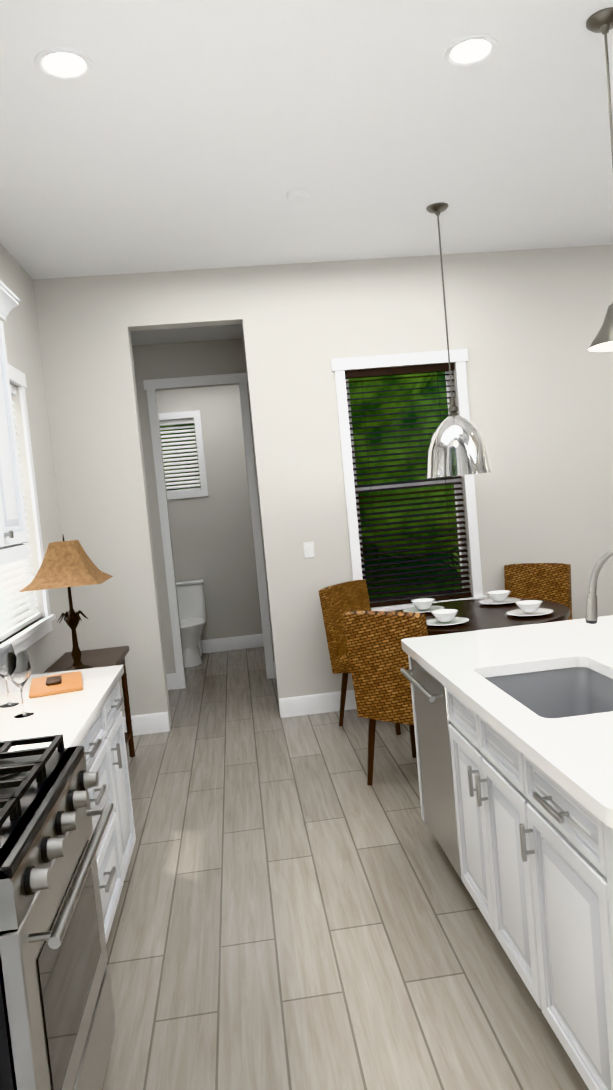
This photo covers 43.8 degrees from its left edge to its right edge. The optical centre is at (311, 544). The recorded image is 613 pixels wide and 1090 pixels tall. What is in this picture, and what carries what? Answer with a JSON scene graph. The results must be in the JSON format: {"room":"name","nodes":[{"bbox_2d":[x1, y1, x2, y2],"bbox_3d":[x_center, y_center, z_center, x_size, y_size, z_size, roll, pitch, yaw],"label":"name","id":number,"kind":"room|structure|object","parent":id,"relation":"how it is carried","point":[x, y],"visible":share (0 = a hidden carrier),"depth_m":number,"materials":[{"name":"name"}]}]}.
{"room":"kitchen","nodes":[
{"label":"kitchen","id":0,"kind":"room"},
{"bbox_2d":[130,324,273,683],"bbox_3d":[-1.070,-0.288,6.907,2.200,3.050,2.710,-6,4,-6],"label":"wall","id":1,"kind":"structure","parent":0,"point":[212,539],"depth_m":8.13,"materials":[{"name":"white paint"}]},
{"bbox_2d":[159,418,200,492],"bbox_3d":[-1.471,-0.947,8.142,0.490,0.766,0.060,-6,4,-6],"label":"blinds","id":2,"kind":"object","parent":1,"relation":"in","point":[177,422],"depth_m":8.14,"materials":[{"name":"white plastic"}]},
{"bbox_2d":[143,372,274,688],"bbox_3d":[-0.879,-0.115,6.679,0.900,2.700,0.022,-6,4,-6],"label":"door frame","id":3,"kind":"structure","parent":1,"relation":"attached to","point":[241,378],"depth_m":6.67,"materials":[{"name":"white wood"}]},
{"bbox_2d":[0,243,612,728],"bbox_3d":[3.622,-0.500,2.276,10.414,3.230,7.630,-6,4,-6],"label":"wall","id":4,"kind":"structure","parent":0,"point":[524,327],"depth_m":5.47,"materials":[{"name":"white paint"}]},
{"bbox_2d":[0,492,7,555],"bbox_3d":[-1.316,-0.452,2.436,0.346,1.008,0.618,-6,4,-6],"label":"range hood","id":5,"kind":"object","parent":4,"relation":"attached to","point":[3,531],"depth_m":2.82,"materials":[{"name":"white"}]},
{"bbox_2d":[0,292,27,551],"bbox_3d":[-1.367,-0.479,2.922,0.346,1.008,0.360,-6,4,-6],"label":"upper cabinet","id":6,"kind":"object","parent":4,"relation":"attached to","point":[13,535],"depth_m":3.02,"materials":[{"name":"white wood"}]},
{"bbox_2d":[0,384,40,641],"bbox_3d":[-1.720,-0.221,4.117,0.125,1.400,1.000,-6,4,-6],"label":"window","id":7,"kind":"structure","parent":4,"relation":"in","point":[19,611],"depth_m":4.27,"materials":[{"name":"white"}]},
{"bbox_2d":[0,364,55,650],"bbox_3d":[-1.653,-0.222,4.124,0.100,1.580,1.180,-6,4,-6],"label":"window frame","id":8,"kind":"structure","parent":4,"relation":"attached to","point":[26,638],"depth_m":4.60,"materials":[{"name":"white wood"}]},
{"bbox_2d":[123,634,356,735],"bbox_3d":[3.288,0.819,6.298,10.297,0.140,4.760,-6,4,-6],"label":"baseboard","id":9,"kind":"structure","parent":4,"relation":"attached to","point":[289,707],"depth_m":5.58,"materials":[{"name":"white wood"}]},
{"bbox_2d":[303,542,314,557],"bbox_3d":[-0.020,0.035,5.516,0.074,0.114,0.008,-6,4,-6],"label":"light switch","id":10,"kind":"object","parent":4,"relation":"attached to","point":[309,550],"visible":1,"depth_m":5.50,"materials":[{"name":"white plastic"}]},
{"bbox_2d":[345,363,471,606],"bbox_3d":[0.708,-0.438,5.649,0.820,1.730,0.125,-6,4,-6],"label":"window blinds","id":11,"kind":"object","parent":4,"relation":"in","point":[460,528],"depth_m":5.62,"materials":[{"name":"black plastic"}]},
{"bbox_2d":[331,349,486,610],"bbox_3d":[0.715,-0.429,5.582,1.000,1.910,0.100,-6,4,-6],"label":"window frame","id":12,"kind":"structure","parent":4,"relation":"attached to","point":[459,356],"depth_m":5.52,"materials":[{"name":"white wood"}]},
{"bbox_2d":[0,0,612,278],"bbox_3d":[3.461,-2.236,2.115,10.400,0.270,7.540,-6,4,-6],"label":"ceiling","id":13,"kind":"structure","parent":0,"point":[172,135],"depth_m":3.47,"materials":[{"name":"white paint"}]},
{"bbox_2d":[34,47,93,80],"bbox_3d":[-0.898,-1.741,2.769,0.210,0.008,0.210,-6,4,-6],"label":"recessed light","id":14,"kind":"object","parent":13,"relation":"in","point":[62,63],"visible":1,"depth_m":2.76,"materials":[{"name":"white plastic"}]},
{"bbox_2d":[286,189,309,202],"bbox_3d":[-0.073,-1.895,4.157,0.130,0.036,0.130,-6,4,-6],"label":"smoke detector","id":15,"kind":"object","parent":13,"relation":"attached to","point":[298,196],"visible":1,"depth_m":4.12,"materials":[{"name":"white plastic"}]},
{"bbox_2d":[426,202,490,477],"bbox_3d":[0.818,-1.218,4.592,0.392,1.600,0.392,-6,4,-6],"label":"pendant light","id":16,"kind":"object","parent":13,"relation":"hanging from","point":[456,447],"visible":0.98,"depth_m":4.50,"materials":[{"name":"silver metal"}]},
{"bbox_2d":[443,34,498,66],"bbox_3d":[0.607,-1.889,2.920,0.210,0.008,0.210,-6,4,-6],"label":"recessed light","id":17,"kind":"object","parent":13,"relation":"in","point":[470,50],"visible":1,"depth_m":2.91,"materials":[{"name":"white plastic"}]},
{"bbox_2d":[586,7,612,351],"bbox_3d":[1.124,-1.341,2.831,0.262,1.180,0.262,-6,4,-6],"label":"pendant light","id":18,"kind":"object","parent":13,"relation":"hanging from","point":[600,21],"visible":0.98,"depth_m":2.81,"materials":[{"name":"silver metal"}]},
{"bbox_2d":[102,647,588,1089],"bbox_3d":[3.574,1.037,3.676,10.500,0.001,10.250,-6,4,-6],"label":"floor","id":19,"kind":"structure","parent":0,"point":[297,908],"depth_m":2.84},
{"bbox_2d":[0,734,114,1089],"bbox_3d":[-0.903,0.934,1.852,0.750,1.255,0.752,-6,4,-6],"label":"range","id":20,"kind":"object","parent":19,"relation":"on","point":[57,1024],"visible":1,"depth_m":1.76,"materials":[{"name":"grey metal"}]},
{"bbox_2d":[42,646,134,756],"bbox_3d":[-1.292,1.079,4.256,0.410,0.720,1.520,-6,4,-6],"label":"console table","id":21,"kind":"object","parent":19,"relation":"on","point":[104,657],"visible":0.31,"depth_m":4.81,"materials":[{"name":"brown wood"}]},
{"bbox_2d":[20,535,112,670],"bbox_3d":[-1.359,0.327,4.298,0.430,0.780,0.430,-6,4,-6],"label":"table lamp","id":22,"kind":"object","parent":21,"relation":"on","point":[69,564],"visible":0.92,"depth_m":4.18,"materials":[{"name":"black"}]},
{"bbox_2d":[80,705,127,943],"bbox_3d":[-1.048,1.088,2.625,0.616,0.874,0.772,-6,4,-6],"label":"base cabinet","id":23,"kind":"object","parent":19,"relation":"on","point":[112,867],"depth_m":2.86,"materials":[{"name":"white wood"}]},
{"bbox_2d":[0,665,123,751],"bbox_3d":[-1.100,0.621,2.805,0.642,0.040,1.192,-6,4,-6],"label":"countertop","id":24,"kind":"structure","parent":23,"relation":"on","point":[71,714],"depth_m":2.75,"materials":[{"name":"white stone"}]},
{"bbox_2d":[0,644,18,707],"bbox_3d":[-1.143,0.487,2.849,0.084,0.225,0.084,-6,4,-6],"label":"wine glass","id":25,"kind":"object","parent":24,"relation":"on","point":[5,649],"visible":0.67,"depth_m":2.83,"materials":[{"name":"clear glass"}]},
{"bbox_2d":[6,650,33,717],"bbox_3d":[-1.025,0.488,2.680,0.084,0.225,0.084,-6,4,-6],"label":"wine glass","id":26,"kind":"object","parent":24,"relation":"on","point":[18,668],"visible":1,"depth_m":2.65,"materials":[{"name":"clear glass"}]},
{"bbox_2d":[29,671,82,698],"bbox_3d":[-1.040,0.559,3.106,0.200,0.030,0.320,-6,4,-18],"label":"cutting board","id":27,"kind":"object","parent":24,"relation":"on","point":[55,684],"visible":0.98,"depth_m":3.05,"materials":[{"name":"brown wood"}]},
{"bbox_2d":[108,677,135,865],"bbox_3d":[-1.109,1.055,3.207,0.616,0.874,0.400,-6,4,-6],"label":"base cabinet","id":28,"kind":"object","parent":19,"relation":"on","point":[115,702],"depth_m":3.27,"materials":[{"name":"white wood"}]},
{"bbox_2d":[176,579,206,667],"bbox_3d":[-1.287,0.799,7.808,0.420,0.810,0.696,-6,4,-6],"label":"toilet","id":29,"kind":"object","parent":19,"relation":"on","point":[191,604],"visible":0.69,"depth_m":7.91,"materials":[{"name":"white ceramic"}]},
{"bbox_2d":[319,580,400,734],"bbox_3d":[0.447,0.738,5.222,0.578,0.964,0.470,-2,5,39],"label":"dining chair","id":30,"kind":"object","parent":19,"relation":"on","point":[338,601],"visible":0.31,"depth_m":5.20,"materials":[{"name":"brown wicker"}]},
{"bbox_2d":[343,611,427,784],"bbox_3d":[0.559,0.798,4.160,0.470,0.964,0.578,-2,5,39],"label":"dining chair","id":31,"kind":"object","parent":19,"relation":"on","point":[378,658],"visible":0.54,"depth_m":3.97,"materials":[{"name":"brown wicker"}]},
{"bbox_2d":[396,599,569,635],"bbox_3d":[1.041,0.807,4.750,1.128,0.775,1.128,-6,4,-6],"label":"dining table","id":32,"kind":"object","parent":19,"relation":"on","point":[478,615],"visible":0.23,"depth_m":4.50,"materials":[{"name":"black wood"}]},
{"bbox_2d":[403,598,434,611],"bbox_3d":[0.723,0.394,4.950,0.267,0.074,0.267,-2,5,39],"label":"dish","id":33,"kind":"object","parent":32,"relation":"on","point":[423,603],"depth_m":4.94,"materials":[{"name":"white ceramic"}]},
{"bbox_2d":[415,605,468,625],"bbox_3d":[0.776,0.423,4.443,0.267,0.074,0.267,-2,5,39],"label":"dish","id":34,"kind":"object","parent":32,"relation":"on","point":[447,617],"depth_m":4.46,"materials":[{"name":"white ceramic"}]},
{"bbox_2d":[479,590,510,604],"bbox_3d":[1.228,0.345,5.000,0.267,0.074,0.267,-2,5,39],"label":"dish","id":35,"kind":"object","parent":32,"relation":"on","point":[498,596],"depth_m":4.99,"materials":[{"name":"white ceramic"}]},
{"bbox_2d":[496,598,552,616],"bbox_3d":[1.281,0.374,4.494,0.267,0.074,0.267,-2,5,39],"label":"dish","id":36,"kind":"object","parent":32,"relation":"on","point":[528,608],"depth_m":4.50,"materials":[{"name":"white ceramic"}]},
{"bbox_2d":[400,647,612,1089],"bbox_3d":[1.044,0.902,2.555,1.088,0.874,1.920,-6,4,-6],"label":"kitchen island","id":37,"kind":"object","parent":19,"relation":"on","point":[536,861],"depth_m":2.09,"materials":[{"name":"white wood"}]},
{"bbox_2d":[401,615,612,826],"bbox_3d":[1.049,0.443,2.530,1.114,0.040,1.930,-6,4,-6],"label":"island countertop","id":38,"kind":"structure","parent":37,"relation":"on","point":[577,748],"depth_m":2.68,"materials":[{"name":"white stone"}]},
{"bbox_2d":[492,663,612,714],"bbox_3d":[0.838,0.585,2.480,0.447,0.222,0.676,-6,4,-6],"label":"sink","id":39,"kind":"object","parent":38,"relation":"in","point":[571,687],"depth_m":2.81,"materials":[{"name":"grey metal"}]},
{"bbox_2d":[585,550,612,623],"bbox_3d":[1.035,0.214,2.460,0.321,0.426,0.060,-6,4,-6],"label":"faucet","id":40,"kind":"object","parent":38,"relation":"on","point":[591,616],"visible":1,"depth_m":2.43,"materials":[{"name":"silver metal"}]},
{"bbox_2d":[504,563,571,619],"bbox_3d":[1.505,0.634,5.328,0.470,0.964,0.578,-2,5,39],"label":"dining chair","id":41,"kind":"object","parent":19,"relation":"on","point":[551,582],"visible":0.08,"depth_m":5.45,"materials":[{"name":"brown wicker"}]},
{"label":"outside","id":42,"kind":"structure","parent":0,"visible":0},
{"bbox_2d":[364,547,461,597],"bbox_3d":[1.828,0.122,20.184,70.000,0.025,80.000,-6,4,-6],"label":"ground","id":43,"kind":"structure","parent":42,"point":[410,575],"depth_m":13.85,"materials":[{"name":"green plant"}]},
{"bbox_2d":[160,372,460,571],"bbox_3d":[-4.999,-2.716,9.985,19.000,9.817,17.500,-6,4,-6],"label":"trees","id":44,"kind":"object","parent":43,"relation":"on","point":[394,387],"visible":0.08,"depth_m":11.55,"materials":[{"name":"green plant"}]}
]}

